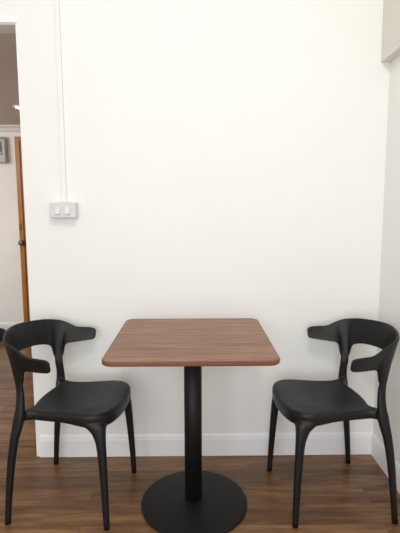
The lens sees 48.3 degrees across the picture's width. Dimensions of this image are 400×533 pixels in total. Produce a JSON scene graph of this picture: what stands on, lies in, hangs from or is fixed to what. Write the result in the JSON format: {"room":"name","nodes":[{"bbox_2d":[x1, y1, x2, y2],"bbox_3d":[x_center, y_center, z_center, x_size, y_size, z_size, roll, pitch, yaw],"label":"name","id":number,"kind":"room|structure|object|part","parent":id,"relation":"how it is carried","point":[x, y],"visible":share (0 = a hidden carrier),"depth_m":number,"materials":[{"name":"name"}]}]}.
{"room":"dining room","nodes":[
{"label":"dining room","id":0,"kind":"room"},
{"bbox_2d":[0,33,19,124],"bbox_3d":[-1.954,-1.354,3.223,4.600,0.223,2.293,0,7,-1],"label":"ceiling","id":1,"kind":"structure","parent":0,"point":[9,90],"depth_m":2.90,"materials":[{"name":"paint"}]},
{"bbox_2d":[0,132,23,321],"bbox_3d":[-1.964,-0.467,4.536,4.600,2.300,0.100,0,7,-1],"label":"wall","id":2,"kind":"structure","parent":0,"point":[11,297],"depth_m":4.51,"materials":[{"name":"paint"}]},
{"bbox_2d":[0,137,7,162],"bbox_3d":[-2.043,-1.141,4.359,0.300,0.250,0.086,0,7,-1],"label":"box","id":3,"kind":"object","parent":2,"relation":"attached to","point":[3,140],"visible":1,"depth_m":4.34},
{"bbox_2d":[0,125,20,131],"bbox_3d":[-2.016,-1.348,4.353,4.500,0.060,0.050,0,7,-1],"label":"trim","id":4,"kind":"structure","parent":2,"relation":"attached to","point":[3,128],"depth_m":4.35,"materials":[{"name":"paint"}]},
{"bbox_2d":[0,322,21,329],"bbox_3d":[-3.036,0.634,4.603,2.448,0.104,0.008,0,7,-1],"label":"baseboard","id":5,"kind":"structure","parent":2,"relation":"attached to","point":[4,325],"depth_m":4.61,"materials":[{"name":"paint"}]},
{"bbox_2d":[14,137,29,321],"bbox_3d":[-1.350,-0.294,4.466,0.930,1.970,0.094,0,7,-1],"label":"door","id":6,"kind":"structure","parent":2,"relation":"in","point":[18,150],"depth_m":4.47,"materials":[{"name":"brown wood"}]},
{"bbox_3d":[-1.784,-0.236,4.453,0.054,0.054,0.064,0,7,-1],"label":"knob","id":7,"kind":"part","parent":6,"relation":"part of","materials":[{"name":"metal"}]},
{"bbox_2d":[0,0,389,455],"bbox_3d":[-1.621,-0.389,2.138,5.233,2.720,0.100,0,7,-1],"label":"wall","id":8,"kind":"structure","parent":0,"point":[225,158],"depth_m":2.11,"materials":[{"name":"paint"}]},
{"bbox_2d":[0,18,15,22],"bbox_3d":[-1.634,-1.103,1.996,1.612,0.020,0.010,0,7,-1],"label":"trim","id":9,"kind":"structure","parent":8,"relation":"attached to","point":[2,20],"depth_m":2.00,"materials":[{"name":"paint"}]},
{"bbox_2d":[54,0,66,202],"bbox_3d":[-0.641,-1.018,2.015,0.022,1.446,0.016,0,7,-1],"label":"cable trunking","id":10,"kind":"object","parent":8,"relation":"attached to","point":[56,2],"visible":1,"depth_m":2.04,"materials":[{"name":"plastic"}]},
{"bbox_2d":[49,203,77,217],"bbox_3d":[-0.638,-0.264,2.087,0.121,0.069,0.055,0,7,-1],"label":"light switch","id":11,"kind":"object","parent":8,"relation":"attached to","point":[57,210],"visible":1,"depth_m":2.07,"materials":[{"name":"plastic"}]},
{"bbox_2d":[40,432,372,456],"bbox_3d":[0.036,0.903,2.260,1.687,0.116,0.008,0,7,-1],"label":"baseboard","id":12,"kind":"structure","parent":8,"relation":"attached to","point":[326,443],"depth_m":2.26,"materials":[{"name":"paint"}]},
{"bbox_2d":[0,340,399,532],"bbox_3d":[-1.604,1.055,1.863,5.250,0.080,5.780,0,7,-1],"label":"floor","id":13,"kind":"structure","parent":0,"point":[337,496],"depth_m":1.98,"materials":[{"name":"brown wood"}]},
{"bbox_2d":[0,328,5,340],"bbox_3d":[-2.051,0.646,4.340,0.332,0.138,0.198,0,7,-1],"label":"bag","id":14,"kind":"object","parent":13,"relation":"on","point":[2,331],"visible":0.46,"depth_m":4.30,"materials":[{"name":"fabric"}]},
{"bbox_2d":[2,319,136,530],"bbox_3d":[-0.556,0.626,1.916,0.487,0.752,0.488,1,7,7],"label":"dining chair","id":15,"kind":"object","parent":13,"relation":"on","point":[94,405],"visible":1,"depth_m":1.83,"materials":[{"name":"black plastic"}]},
{"bbox_3d":[-0.732,0.808,1.762,0.096,0.430,0.041,-2,7,-16],"label":"leg","id":16,"kind":"part","parent":15,"relation":"part of","materials":[{"name":"black plastic"}]},
{"bbox_3d":[-0.661,0.394,1.902,0.278,0.287,0.488,1,7,7],"label":"backrest","id":17,"kind":"part","parent":15,"relation":"part of","materials":[{"name":"black plastic"}]},
{"bbox_3d":[-0.680,0.761,2.149,0.096,0.430,0.041,4,8,31],"label":"leg","id":18,"kind":"part","parent":15,"relation":"part of","materials":[{"name":"black plastic"}]},
{"bbox_3d":[-0.515,0.598,1.907,0.403,0.190,0.425,1,7,7],"label":"seat","id":19,"kind":"part","parent":15,"relation":"part of","materials":[{"name":"black plastic"}]},
{"bbox_3d":[-0.385,0.833,1.741,0.068,0.382,0.059,1,7,7],"label":"leg","id":20,"kind":"part","parent":15,"relation":"part of","materials":[{"name":"black plastic"}]},
{"bbox_3d":[-0.340,0.791,2.086,0.068,0.382,0.059,1,7,7],"label":"leg","id":21,"kind":"part","parent":15,"relation":"part of","materials":[{"name":"black plastic"}]},
{"bbox_2d":[102,318,279,532],"bbox_3d":[-0.033,0.644,1.835,0.611,0.733,0.611,0,7,-1],"label":"cafe table","id":22,"kind":"object","parent":13,"relation":"on","point":[191,500],"visible":1,"depth_m":1.81,"materials":[{"name":"brown wood"}]},
{"bbox_2d":[267,318,399,528],"bbox_3d":[0.569,0.622,1.920,0.486,0.752,0.488,-1,7,-6],"label":"dining chair","id":23,"kind":"object","parent":13,"relation":"on","point":[308,404],"visible":1,"depth_m":1.83,"materials":[{"name":"black plastic"}]},
{"bbox_3d":[0.357,0.788,2.095,0.068,0.382,0.059,-1,7,-6],"label":"leg","id":24,"kind":"part","parent":23,"relation":"part of","materials":[{"name":"black plastic"}]},
{"bbox_3d":[0.394,0.830,1.749,0.068,0.382,0.059,-1,7,-6],"label":"leg","id":25,"kind":"part","parent":23,"relation":"part of","materials":[{"name":"black plastic"}]},
{"bbox_3d":[0.527,0.594,1.912,0.403,0.190,0.425,-1,7,-6],"label":"seat","id":26,"kind":"part","parent":23,"relation":"part of","materials":[{"name":"black plastic"}]},
{"bbox_3d":[0.699,0.756,2.149,0.096,0.430,0.041,-4,8,-29],"label":"leg","id":27,"kind":"part","parent":23,"relation":"part of","materials":[{"name":"black plastic"}]},
{"bbox_3d":[0.672,0.390,1.903,0.278,0.287,0.488,-1,7,-6],"label":"backrest","id":28,"kind":"part","parent":23,"relation":"part of","materials":[{"name":"black plastic"}]},
{"bbox_3d":[0.741,0.803,1.761,0.096,0.430,0.041,2,7,17],"label":"leg","id":29,"kind":"part","parent":23,"relation":"part of","materials":[{"name":"black plastic"}]},
{"bbox_2d":[373,55,399,464],"bbox_3d":[0.953,-0.202,0.535,0.120,2.720,3.187,0,7,-1],"label":"wall","id":30,"kind":"structure","parent":0,"point":[389,291],"depth_m":2.03,"materials":[{"name":"paint"}]},
{"bbox_2d":[371,433,399,493],"bbox_3d":[0.893,1.091,0.691,0.008,0.116,3.186,0,7,-1],"label":"baseboard","id":31,"kind":"structure","parent":30,"relation":"attached to","point":[378,453],"depth_m":2.14,"materials":[{"name":"paint"}]},
{"bbox_2d":[381,0,399,61],"bbox_3d":[0.869,-1.149,0.419,0.042,0.811,3.187,0,7,-1],"label":"beam","id":32,"kind":"structure","parent":30,"relation":"attached to","point":[390,50],"depth_m":1.95,"materials":[{"name":"paint"}]}
]}

